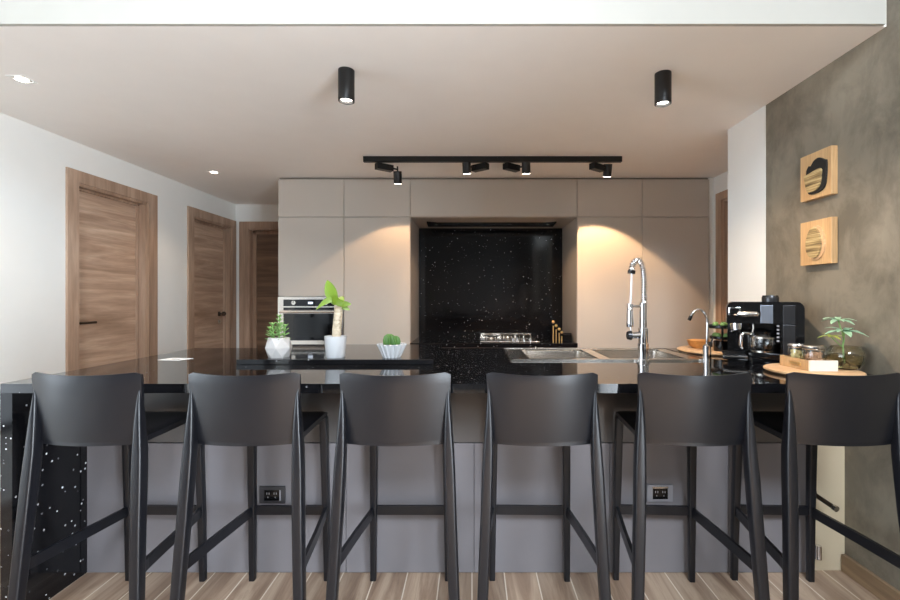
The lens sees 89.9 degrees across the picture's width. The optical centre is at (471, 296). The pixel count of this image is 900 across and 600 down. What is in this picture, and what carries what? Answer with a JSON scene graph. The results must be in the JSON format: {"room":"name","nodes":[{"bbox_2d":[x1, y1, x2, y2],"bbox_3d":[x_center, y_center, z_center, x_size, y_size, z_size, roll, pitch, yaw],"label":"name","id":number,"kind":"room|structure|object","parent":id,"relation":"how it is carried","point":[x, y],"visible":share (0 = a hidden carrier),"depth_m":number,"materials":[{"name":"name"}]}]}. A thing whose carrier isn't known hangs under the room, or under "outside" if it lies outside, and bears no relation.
{"room":"kitchen","nodes":[
{"label":"kitchen","id":0,"kind":"room"},
{"bbox_2d":[0,112,235,383],"bbox_3d":[-2.900,-1.114,1.400,0.180,4.700,8.200,0,0,0],"label":"wall","id":1,"kind":"structure","parent":0,"point":[34,160],"depth_m":2.99,"materials":[{"name":"white paint"}]},
{"bbox_2d":[65,167,157,371],"bbox_3d":[-2.887,0.169,3.555,0.186,2.135,0.890,0,0,0],"label":"door","id":2,"kind":"structure","parent":1,"relation":"in","point":[111,228],"depth_m":3.56,"materials":[{"name":"brown wood"}]},
{"bbox_2d":[187,206,235,348],"bbox_3d":[-2.887,0.169,4.886,0.186,2.135,0.898,0,0,0],"label":"door","id":3,"kind":"structure","parent":1,"relation":"in","point":[211,238],"depth_m":4.95,"materials":[{"name":"brown wood"}]},
{"bbox_2d":[236,204,277,347],"bbox_3d":[-0.245,0.068,5.440,5.490,2.336,0.180,0,0,0],"label":"wall","id":4,"kind":"structure","parent":0,"point":[244,212],"depth_m":5.35,"materials":[{"name":"white paint"}]},
{"bbox_2d":[239,222,278,347],"bbox_3d":[-2.300,0.171,5.427,0.920,2.130,0.186,0,0,0],"label":"door","id":5,"kind":"structure","parent":4,"relation":"in","point":[258,241],"depth_m":5.42,"materials":[{"name":"brown wood"}]},
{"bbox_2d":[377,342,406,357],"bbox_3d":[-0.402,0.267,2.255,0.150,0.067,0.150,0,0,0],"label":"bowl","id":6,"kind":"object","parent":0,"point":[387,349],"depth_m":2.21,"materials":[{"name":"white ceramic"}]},
{"bbox_2d":[0,24,885,203],"bbox_3d":[-0.250,-1.160,3.715,5.700,0.120,3.770,0,0,0],"label":"ceiling","id":7,"kind":"structure","parent":0,"point":[254,106],"depth_m":2.47,"materials":[{"name":"white paint"}]},
{"bbox_2d":[5,75,37,83],"bbox_3d":[-2.270,-1.098,2.270,0.084,0.004,0.084,0,0,0],"label":"recessed light","id":8,"kind":"object","parent":7,"relation":"in","point":[22,79],"visible":1,"depth_m":2.27,"materials":[{"name":"white paint"}]},
{"bbox_2d":[207,171,220,173],"bbox_3d":[-2.270,-1.098,3.960,0.084,0.004,0.084,0,0,0],"label":"recessed light","id":9,"kind":"object","parent":7,"relation":"in","point":[211,172],"visible":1,"depth_m":3.96,"materials":[{"name":"white paint"}]},
{"bbox_2d":[338,66,354,104],"bbox_3d":[-0.610,-1.024,2.185,0.078,0.152,0.078,0,0,0],"label":"spotlight","id":10,"kind":"object","parent":7,"relation":"attached to","point":[346,75],"visible":1,"depth_m":2.15,"materials":[{"name":"black metal"}]},
{"bbox_2d":[363,156,621,183],"bbox_3d":[0.161,-1.006,3.602,2.022,0.187,0.179,0,0,0],"label":"track light","id":11,"kind":"object","parent":7,"relation":"attached to","point":[379,161],"visible":1,"depth_m":3.51,"materials":[{"name":"black metal"}]},
{"bbox_2d":[279,178,707,179],"bbox_3d":[0.210,-1.091,4.485,3.980,0.017,0.650,0,0,0],"label":"trim","id":12,"kind":"structure","parent":7,"relation":"attached to","point":[279,178],"depth_m":4.16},
{"bbox_2d":[654,70,671,106],"bbox_3d":[0.940,-1.024,2.215,0.078,0.152,0.078,0,0,0],"label":"spotlight","id":13,"kind":"object","parent":7,"relation":"attached to","point":[662,79],"visible":1,"depth_m":2.19,"materials":[{"name":"black metal"}]},
{"bbox_2d":[0,0,885,25],"bbox_3d":[-0.717,-2.332,1.821,4.767,2.464,0.017,0,0,0],"label":"ceiling beam","id":14,"kind":"structure","parent":0,"point":[12,12],"depth_m":1.81,"materials":[{"name":"white paint"}]},
{"bbox_2d":[49,570,879,599],"bbox_3d":[-0.250,1.286,1.450,5.700,0.100,8.300,0,0,0],"label":"floor","id":15,"kind":"structure","parent":0,"point":[828,584],"depth_m":1.93,"materials":[{"name":"brown wood"}]},
{"bbox_2d":[0,393,86,599],"bbox_3d":[-1.750,0.799,2.284,0.045,0.874,1.187,0,0,0],"label":"waterfall panel","id":16,"kind":"object","parent":15,"relation":"on","point":[61,511],"visible":0.25,"depth_m":1.82,"materials":[{"name":"black stone"}]},
{"bbox_2d":[7,372,206,599],"bbox_3d":[-1.341,0.749,1.739,0.465,0.974,0.484,0,0,1],"label":"bar stool","id":17,"kind":"object","parent":15,"relation":"on","point":[66,410],"visible":0.98,"depth_m":1.55,"materials":[{"name":"grey plastic"}]},
{"bbox_2d":[169,372,329,599],"bbox_3d":[-0.795,0.749,1.739,0.465,0.974,0.484,0,0,0],"label":"bar stool","id":18,"kind":"object","parent":15,"relation":"on","point":[252,411],"visible":1,"depth_m":1.55,"materials":[{"name":"grey plastic"}]},
{"bbox_2d":[278,179,343,296],"bbox_3d":[-1.478,0.077,4.470,0.605,2.318,0.680,0,0,0],"label":"tall cabinet","id":19,"kind":"object","parent":15,"relation":"on","point":[310,211],"visible":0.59,"depth_m":4.13,"materials":[{"name":"beige paint"}]},
{"bbox_2d":[278,297,343,344],"bbox_3d":[-1.478,0.267,4.377,0.597,0.538,0.606,0,0,0],"label":"oven","id":20,"kind":"object","parent":19,"relation":"in","point":[307,324],"visible":0.53,"depth_m":4.12,"materials":[{"name":"black metal"}]},
{"bbox_2d":[344,179,418,343],"bbox_3d":[-0.871,0.077,4.470,0.608,2.318,0.680,0,0,0],"label":"tall cabinet","id":21,"kind":"object","parent":15,"relation":"on","point":[381,237],"visible":0.67,"depth_m":4.13,"materials":[{"name":"beige paint"}]},
{"bbox_2d":[326,372,459,599],"bbox_3d":[-0.268,0.749,1.739,0.465,0.974,0.484,0,0,0],"label":"bar stool","id":22,"kind":"object","parent":15,"relation":"on","point":[375,411],"visible":1,"depth_m":1.55,"materials":[{"name":"grey plastic"}]},
{"bbox_2d":[87,393,805,572],"bbox_3d":[-0.103,0.799,2.417,3.245,0.874,0.805,0,0,0],"label":"kitchen island","id":23,"kind":"object","parent":15,"relation":"on","point":[407,475],"visible":0.54,"depth_m":2.02,"materials":[{"name":"grey laminate"}]},
{"bbox_2d":[259,486,285,502],"bbox_3d":[-0.891,0.882,2.008,0.116,0.076,0.014,0,0,0],"label":"power outlet","id":24,"kind":"object","parent":23,"relation":"attached to","point":[267,494],"visible":1,"depth_m":2.00,"materials":[{"name":"grey plastic"}]},
{"bbox_2d":[0,348,871,392],"bbox_3d":[-0.044,0.344,2.284,3.456,0.035,1.187,0,0,0],"label":"island countertop","id":25,"kind":"structure","parent":23,"relation":"on","point":[468,368],"depth_m":2.00,"materials":[{"name":"black stone"}]},
{"bbox_2d":[160,358,192,360],"bbox_3d":[-1.550,0.325,2.355,0.135,0.001,0.088,0,0,11],"label":"paper card","id":26,"kind":"object","parent":25,"relation":"on","point":[173,359],"visible":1,"depth_m":2.34,"materials":[{"name":"white paper"}]},
{"bbox_2d":[236,344,442,364],"bbox_3d":[-0.660,0.313,2.514,0.951,0.024,0.693,0,0,0],"label":"slab","id":27,"kind":"object","parent":25,"relation":"on","point":[301,354],"visible":0.94,"depth_m":2.24,"materials":[{"name":"black stone"}]},
{"bbox_2d":[265,314,291,357],"bbox_3d":[-0.968,0.193,2.255,0.125,0.214,0.129,0,0,0],"label":"planter","id":28,"kind":"object","parent":27,"relation":"on","point":[276,347],"visible":1,"depth_m":2.22,"materials":[{"name":"ceramic"}]},
{"bbox_2d":[317,280,350,358],"bbox_3d":[-0.680,0.108,2.239,0.164,0.384,0.109,0,0,0],"label":"plant","id":29,"kind":"object","parent":27,"relation":"on","point":[335,344],"visible":1,"depth_m":2.22,"materials":[{"name":"green plant"}]},
{"bbox_2d":[377,334,406,357],"bbox_3d":[-0.402,0.242,2.255,0.150,0.116,0.150,0,0,0],"label":"potted plant","id":30,"kind":"object","parent":27,"relation":"on","point":[391,347],"visible":1,"depth_m":2.22,"materials":[{"name":"white ceramic"}]},
{"bbox_2d":[503,348,702,360],"bbox_3d":[0.700,0.418,2.545,1.010,0.202,0.510,0,0,0],"label":"sink","id":31,"kind":"object","parent":25,"relation":"in","point":[514,354],"visible":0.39,"depth_m":2.74,"materials":[{"name":"metal"}]},
{"bbox_2d":[626,258,649,362],"bbox_3d":[0.835,0.063,2.265,0.117,0.525,0.062,0,0,0],"label":"spring faucet","id":32,"kind":"object","parent":25,"relation":"on","point":[641,335],"visible":1,"depth_m":2.25,"materials":[{"name":"silver metal"}]},
{"bbox_2d":[677,346,721,355],"bbox_3d":[1.430,0.317,2.660,0.400,0.018,0.400,0,0,0],"label":"round board","id":33,"kind":"object","parent":25,"relation":"on","point":[686,349],"visible":0.38,"depth_m":2.59,"materials":[{"name":"brown wood"}]},
{"bbox_2d":[687,339,709,348],"bbox_3d":[1.363,0.282,2.710,0.128,0.049,0.128,0,0,0],"label":"wooden bowl","id":34,"kind":"object","parent":33,"relation":"on","point":[694,343],"visible":0.84,"depth_m":2.68,"materials":[{"name":"brown wood"}]},
{"bbox_2d":[705,324,726,351],"bbox_3d":[1.425,0.234,2.560,0.172,0.147,0.172,0,0,0],"label":"tiered stand","id":35,"kind":"object","parent":33,"relation":"on","point":[720,344],"visible":0.62,"depth_m":2.53,"materials":[{"name":"black plastic"}]},
{"bbox_2d":[705,324,726,328],"bbox_3d":[1.425,0.169,2.560,0.172,0.017,0.172,0,0,0],"label":"tray","id":36,"kind":"object","parent":35,"relation":"on","point":[710,325],"depth_m":2.50,"materials":[{"name":"black plastic"}]},
{"bbox_2d":[709,335,726,339],"bbox_3d":[1.425,0.231,2.560,0.132,0.017,0.132,0,0,0],"label":"tray","id":37,"kind":"object","parent":35,"relation":"on","point":[710,336],"depth_m":2.52,"materials":[{"name":"black plastic"}]},
{"bbox_2d":[687,308,713,361],"bbox_3d":[1.153,0.191,2.270,0.132,0.269,0.040,0,0,0],"label":"tap","id":38,"kind":"object","parent":25,"relation":"on","point":[706,347],"visible":1,"depth_m":2.26,"materials":[{"name":"silver metal"}]},
{"bbox_2d":[722,295,804,363],"bbox_3d":[1.445,0.158,2.249,0.338,0.334,0.282,0,0,28],"label":"coffee machine","id":39,"kind":"object","parent":25,"relation":"on","point":[787,319],"visible":0.88,"depth_m":2.20,"materials":[{"name":"black plastic"}]},
{"bbox_2d":[722,350,747,363],"bbox_3d":[1.332,0.303,2.282,0.185,0.044,0.226,0,0,0],"label":"drip tray","id":40,"kind":"object","parent":39,"relation":"on","point":[732,356],"depth_m":2.21,"materials":[{"name":"black plastic"}]},
{"bbox_2d":[739,330,778,350],"bbox_3d":[1.431,0.214,2.251,0.171,0.100,0.127,0,0,28],"label":"glass carafe","id":41,"kind":"object","parent":39,"relation":"on","point":[760,340],"visible":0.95,"depth_m":2.20,"materials":[{"name":"white"}]},
{"bbox_2d":[763,363,866,375],"bbox_3d":[1.455,0.316,1.925,0.352,0.019,0.352,0,0,0],"label":"round board","id":42,"kind":"object","parent":25,"relation":"on","point":[777,368],"visible":0.48,"depth_m":1.86,"materials":[{"name":"brown wood"}]},
{"bbox_2d":[780,355,837,370],"bbox_3d":[1.446,0.284,1.941,0.118,0.044,0.182,0,0,0],"label":"box","id":43,"kind":"object","parent":42,"relation":"on","point":[785,360],"visible":0.97,"depth_m":1.86,"materials":[{"name":"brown wood"}]},
{"bbox_2d":[787,343,804,358],"bbox_3d":[1.433,0.252,1.985,0.068,0.096,0.068,0,0,0],"label":"glass jar","id":44,"kind":"object","parent":43,"relation":"in","point":[794,349],"visible":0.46,"depth_m":1.96,"materials":[{"name":"white"}]},
{"bbox_2d":[802,344,826,359],"bbox_3d":[1.448,0.252,1.905,0.085,0.096,0.085,0,0,0],"label":"glass jar","id":45,"kind":"object","parent":43,"relation":"in","point":[809,351],"visible":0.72,"depth_m":1.88,"materials":[{"name":"white"}]},
{"bbox_2d":[818,317,868,369],"bbox_3d":[1.571,0.196,1.920,0.188,0.220,0.150,0,0,0],"label":"glass vase","id":46,"kind":"object","parent":42,"relation":"on","point":[848,357],"visible":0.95,"depth_m":1.88,"materials":[{"name":"white"}]},
{"bbox_2d":[647,484,672,501],"bbox_3d":[0.838,0.875,2.008,0.116,0.076,0.014,0,0,0],"label":"power outlet","id":47,"kind":"object","parent":23,"relation":"attached to","point":[655,492],"visible":1,"depth_m":2.00,"materials":[{"name":"grey plastic"}]},
{"bbox_2d":[477,372,610,599],"bbox_3d":[0.247,0.749,1.739,0.465,0.974,0.484,0,0,1],"label":"bar stool","id":48,"kind":"object","parent":15,"relation":"on","point":[522,410],"visible":1,"depth_m":1.55,"materials":[{"name":"grey plastic"}]},
{"bbox_2d":[562,179,641,347],"bbox_3d":[1.263,0.077,4.470,0.598,2.318,0.680,0,0,0],"label":"tall cabinet","id":49,"kind":"object","parent":15,"relation":"on","point":[599,246],"visible":0.65,"depth_m":4.13,"materials":[{"name":"beige paint"}]},
{"bbox_2d":[642,179,708,347],"bbox_3d":[1.871,0.077,4.470,0.618,2.318,0.680,0,0,0],"label":"tall cabinet","id":50,"kind":"object","parent":15,"relation":"on","point":[675,212],"visible":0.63,"depth_m":4.13,"materials":[{"name":"beige paint"}]},
{"bbox_2d":[612,372,769,599],"bbox_3d":[0.784,0.749,1.739,0.465,0.974,0.484,0,0,3],"label":"bar stool","id":51,"kind":"object","parent":15,"relation":"on","point":[689,411],"visible":1,"depth_m":1.55,"materials":[{"name":"grey plastic"}]},
{"bbox_2d":[708,178,713,341],"bbox_3d":[2.205,0.068,4.480,0.048,2.336,0.660,0,0,0],"label":"trim","id":52,"kind":"structure","parent":15,"relation":"on","point":[711,180],"depth_m":4.15,"materials":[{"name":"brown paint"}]},
{"bbox_2d":[730,372,899,599],"bbox_3d":[1.304,0.749,1.739,0.465,0.974,0.484,0,0,2],"label":"bar stool","id":53,"kind":"object","parent":15,"relation":"on","point":[823,410],"visible":0.96,"depth_m":1.56,"materials":[{"name":"grey plastic"}]},
{"bbox_3d":[0.199,0.850,4.469,1.527,0.772,0.682,0,0,0],"label":"base cabinet","id":54,"kind":"object","parent":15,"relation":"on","visible":0},
{"bbox_2d":[410,336,577,347],"bbox_3d":[0.199,0.441,4.440,1.526,0.041,0.700,0,0,0],"label":"countertop","id":55,"kind":"structure","parent":54,"relation":"on","point":[447,341],"depth_m":4.09,"materials":[{"name":"black stone"}]},
{"bbox_2d":[479,333,539,341],"bbox_3d":[0.352,0.397,4.430,0.555,0.046,0.500,0,0,0],"label":"gas hob","id":56,"kind":"object","parent":55,"relation":"in","point":[485,337],"visible":1,"depth_m":4.43,"materials":[{"name":"metal"}]},
{"bbox_2d":[549,325,571,341],"bbox_3d":[0.850,0.345,4.329,0.194,0.150,0.189,0,0,0],"label":"knife block","id":57,"kind":"object","parent":55,"relation":"on","point":[554,335],"visible":0.92,"depth_m":4.26,"materials":[{"name":"black plastic"}]},
{"bbox_2d":[714,171,727,339],"bbox_3d":[2.118,0.068,4.085,0.565,2.336,2.530,0,0,0],"label":"wall","id":58,"kind":"structure","parent":0,"point":[720,181],"depth_m":4.12,"materials":[{"name":"white paint"}]},
{"bbox_2d":[716,189,727,333],"bbox_3d":[2.302,0.151,3.650,0.176,2.170,0.880,0,0,0],"label":"door","id":59,"kind":"structure","parent":58,"relation":"attached to","point":[722,197],"depth_m":4.00,"materials":[{"name":"brown wood"}]},
{"bbox_2d":[728,0,899,590],"bbox_3d":[1.759,-1.114,1.205,0.152,4.700,3.510,0,0,0],"label":"wall","id":60,"kind":"structure","parent":0,"point":[852,103],"depth_m":2.02,"materials":[{"name":"concrete"}]},
{"bbox_2d":[801,145,837,202],"bbox_3d":[1.661,-0.588,2.170,0.046,0.223,0.196,0,0,0],"label":"wall plaque","id":61,"kind":"object","parent":60,"relation":"attached to","point":[819,169],"visible":1,"depth_m":2.13,"materials":[{"name":"brown wood"}]},
{"bbox_2d":[801,217,837,265],"bbox_3d":[1.663,-0.263,2.170,0.043,0.214,0.196,0,0,0],"label":"wall plaque","id":62,"kind":"object","parent":60,"relation":"attached to","point":[819,238],"visible":1,"depth_m":2.13,"materials":[{"name":"brown wood"}]},
{"bbox_2d":[841,554,899,599],"bbox_3d":[1.675,1.197,1.545,0.020,0.078,0.970,0,0,0],"label":"baseboard","id":63,"kind":"structure","parent":60,"relation":"attached to","point":[867,579],"depth_m":1.89,"materials":[{"name":"brown wood"}]},
{"bbox_2d":[815,445,844,569],"bbox_3d":[1.603,0.800,2.118,0.165,0.872,0.165,0,0,0],"label":"door","id":64,"kind":"structure","parent":0,"point":[830,459],"depth_m":2.04,"materials":[{"name":"beige paint"}]},
{"bbox_2d":[815,544,821,560],"bbox_3d":[1.535,1.131,2.008,0.026,0.060,0.052,0,0,0],"label":"hinge","id":65,"kind":"object","parent":64,"relation":"attached to","point":[818,548],"visible":0.68,"depth_m":1.99,"materials":[{"name":"silver metal"}]},
{"bbox_2d":[816,491,838,511],"bbox_3d":[1.540,0.890,1.975,0.040,0.052,0.126,0,0,-5],"label":"handle","id":66,"kind":"object","parent":64,"relation":"attached to","point":[833,507],"visible":0.56,"depth_m":1.95,"materials":[{"name":"black metal"}]},
{"bbox_3d":[0.235,0.068,5.085,4.030,2.336,0.530,0,0,0],"label":"wall","id":67,"kind":"structure","parent":0,"visible":0},
{"bbox_2d":[419,228,561,335],"bbox_3d":[0.199,-0.136,4.800,1.526,1.192,0.016,0,0,0],"label":"backsplash","id":68,"kind":"structure","parent":67,"relation":"attached to","point":[473,281],"depth_m":4.79,"materials":[{"name":"black stone"}]},
{"bbox_2d":[410,179,576,227],"bbox_3d":[0.199,-0.908,4.470,1.531,0.348,0.680,0,0,0],"label":"upper cabinet","id":69,"kind":"object","parent":67,"relation":"attached to","point":[431,200],"visible":0.99,"depth_m":4.13,"materials":[{"name":"beige paint"}]},
{"bbox_2d":[427,221,556,226],"bbox_3d":[0.190,-0.725,4.490,1.280,0.017,0.260,0,0,0],"label":"range hood","id":70,"kind":"object","parent":69,"relation":"attached to","point":[430,224],"visible":1,"depth_m":4.46,"materials":[{"name":"black metal"}]},
{"bbox_2d":[442,224,540,226],"bbox_3d":[0.190,-0.718,4.520,0.980,0.004,0.120,0,0,0],"label":"grille","id":71,"kind":"object","parent":70,"relation":"attached to","point":[443,225],"depth_m":4.51,"materials":[{"name":"black metal"}]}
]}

